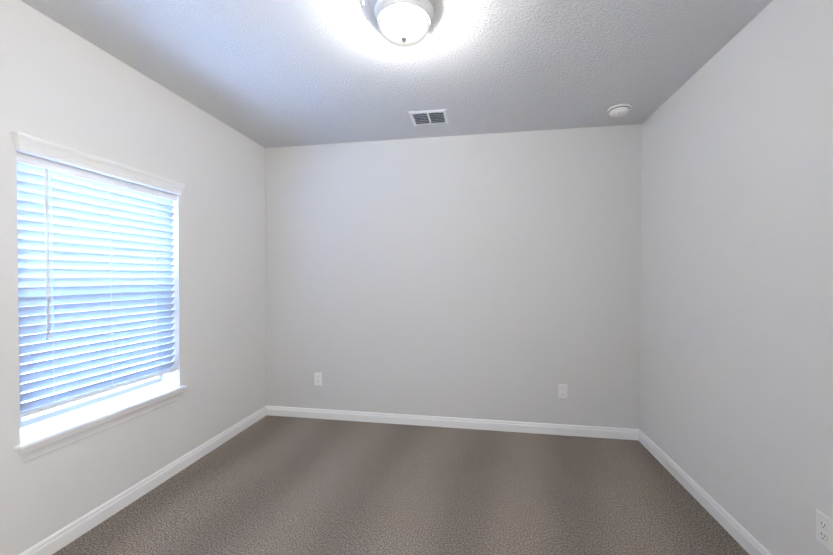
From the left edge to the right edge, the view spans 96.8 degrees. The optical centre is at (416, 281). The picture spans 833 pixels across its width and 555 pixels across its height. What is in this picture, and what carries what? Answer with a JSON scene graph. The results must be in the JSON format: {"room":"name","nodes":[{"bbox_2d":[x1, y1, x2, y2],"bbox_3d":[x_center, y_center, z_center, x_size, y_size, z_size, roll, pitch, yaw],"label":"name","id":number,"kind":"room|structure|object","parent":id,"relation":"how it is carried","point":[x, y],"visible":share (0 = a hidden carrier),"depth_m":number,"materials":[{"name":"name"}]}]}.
{"room":"empty bedroom","nodes":[
{"label":"empty bedroom","id":0,"kind":"room"},
{"bbox_2d":[0,0,265,554],"bbox_3d":[-1.747,0.023,1.643,0.140,2.440,3.553,0,1,10],"label":"wall","id":1,"kind":"structure","parent":0,"point":[61,84],"depth_m":2.14,"materials":[{"name":"white paint"}]},
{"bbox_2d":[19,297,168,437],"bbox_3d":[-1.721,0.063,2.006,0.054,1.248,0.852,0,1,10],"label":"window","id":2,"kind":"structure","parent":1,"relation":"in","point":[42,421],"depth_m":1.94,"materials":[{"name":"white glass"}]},
{"bbox_2d":[16,152,176,417],"bbox_3d":[-1.654,0.012,1.994,0.067,1.143,0.846,0,1,10],"label":"window blinds","id":3,"kind":"object","parent":2,"relation":"attached to","point":[92,240],"visible":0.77,"depth_m":1.88,"materials":[{"name":"white plastic"}]},
{"bbox_2d":[11,131,184,194],"bbox_3d":[-1.599,-0.594,1.975,0.038,0.075,0.885,0,1,10],"label":"blind valance","id":4,"kind":"object","parent":1,"relation":"attached to","point":[39,147],"visible":0.96,"depth_m":1.82,"materials":[{"name":"white"}]},
{"bbox_2d":[14,385,186,462],"bbox_3d":[-1.637,0.730,2.000,0.116,0.084,0.896,0,1,10],"label":"window sill","id":5,"kind":"structure","parent":1,"relation":"attached to","point":[32,446],"depth_m":1.86,"materials":[{"name":"white wood"}]},
{"bbox_2d":[19,406,266,554],"bbox_3d":[-1.669,1.201,1.644,0.020,0.084,3.553,0,1,10],"label":"baseboard","id":6,"kind":"structure","parent":1,"relation":"attached to","point":[61,538],"depth_m":2.07,"materials":[{"name":"white wood"}]},
{"bbox_2d":[20,0,772,147],"bbox_3d":[-0.122,-1.254,1.352,3.437,0.120,3.833,0,1,10],"label":"ceiling","id":7,"kind":"structure","parent":0,"point":[273,73],"depth_m":1.99,"materials":[{"name":"white paint"}]},
{"bbox_2d":[374,0,432,46],"bbox_3d":[-0.056,-1.132,1.647,0.264,0.131,0.264,0,1,10],"label":"ceiling light","id":8,"kind":"object","parent":7,"relation":"attached to","point":[404,23],"visible":1,"depth_m":1.58,"materials":[{"name":"white glass"}]},
{"bbox_2d":[408,109,448,125],"bbox_3d":[0.094,-1.206,2.730,0.270,0.009,0.246,0,1,10],"label":"ceiling vent","id":9,"kind":"object","parent":7,"relation":"in","point":[429,117],"visible":1,"depth_m":2.71,"materials":[{"name":"white metal"}]},
{"bbox_2d":[607,103,631,116],"bbox_3d":[1.415,-1.183,2.581,0.149,0.052,0.149,0,1,10],"label":"smoke detector","id":10,"kind":"object","parent":7,"relation":"attached to","point":[619,110],"visible":1,"depth_m":2.54,"materials":[{"name":"white plastic"}]},
{"bbox_2d":[52,415,748,554],"bbox_3d":[-0.122,1.306,1.383,3.437,0.120,3.833,0,1,10],"label":"floor","id":11,"kind":"structure","parent":0,"point":[273,485],"depth_m":2.09,"materials":[{"name":"carpet"}]},
{"bbox_2d":[265,124,641,428],"bbox_3d":[0.187,0.004,3.188,3.437,2.440,0.140,0,1,10],"label":"wall","id":12,"kind":"structure","parent":0,"point":[494,276],"depth_m":3.08,"materials":[{"name":"white paint"}]},
{"bbox_2d":[314,373,321,385],"bbox_3d":[-0.881,0.872,3.305,0.070,0.114,0.008,0,1,10],"label":"electrical outlet","id":13,"kind":"object","parent":12,"relation":"attached to","point":[318,379],"visible":1,"depth_m":3.30,"materials":[{"name":"white plastic"}]},
{"bbox_2d":[267,406,634,439],"bbox_3d":[0.171,1.183,3.127,3.090,0.084,0.014,0,1,10],"label":"baseboard","id":14,"kind":"structure","parent":12,"relation":"attached to","point":[390,418],"depth_m":3.09,"materials":[{"name":"white wood"}]},
{"bbox_2d":[558,384,566,398],"bbox_3d":[1.170,0.877,2.957,0.070,0.114,0.008,0,1,10],"label":"electrical outlet","id":15,"kind":"object","parent":12,"relation":"attached to","point":[562,390],"visible":1,"depth_m":2.96,"materials":[{"name":"white plastic"}]},
{"bbox_2d":[640,0,832,554],"bbox_3d":[1.503,0.029,1.092,0.140,2.440,3.553,0,1,10],"label":"wall","id":16,"kind":"structure","parent":0,"point":[736,367],"depth_m":1.70,"materials":[{"name":"white paint"}]},
{"bbox_2d":[635,429,771,554],"bbox_3d":[1.427,1.207,1.119,0.014,0.084,3.553,0,1,10],"label":"baseboard","id":17,"kind":"structure","parent":16,"relation":"attached to","point":[746,540],"depth_m":2.00,"materials":[{"name":"white wood"}]},
{"bbox_2d":[816,509,832,552],"bbox_3d":[1.467,0.897,1.330,0.008,0.114,0.070,0,1,10],"label":"electrical outlet","id":18,"kind":"object","parent":16,"relation":"attached to","point":[824,530],"visible":1,"depth_m":1.33,"materials":[{"name":"white plastic"}]},
{"label":"outside","id":19,"kind":"structure","parent":0,"visible":0},
{"bbox_2d":[21,298,155,419],"bbox_3d":[-2.224,-0.263,2.120,0.001,7.000,6.500,0,1,10],"label":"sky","id":20,"kind":"structure","parent":19,"point":[84,368],"depth_m":2.40,"materials":[{"name":"white"}]}
]}

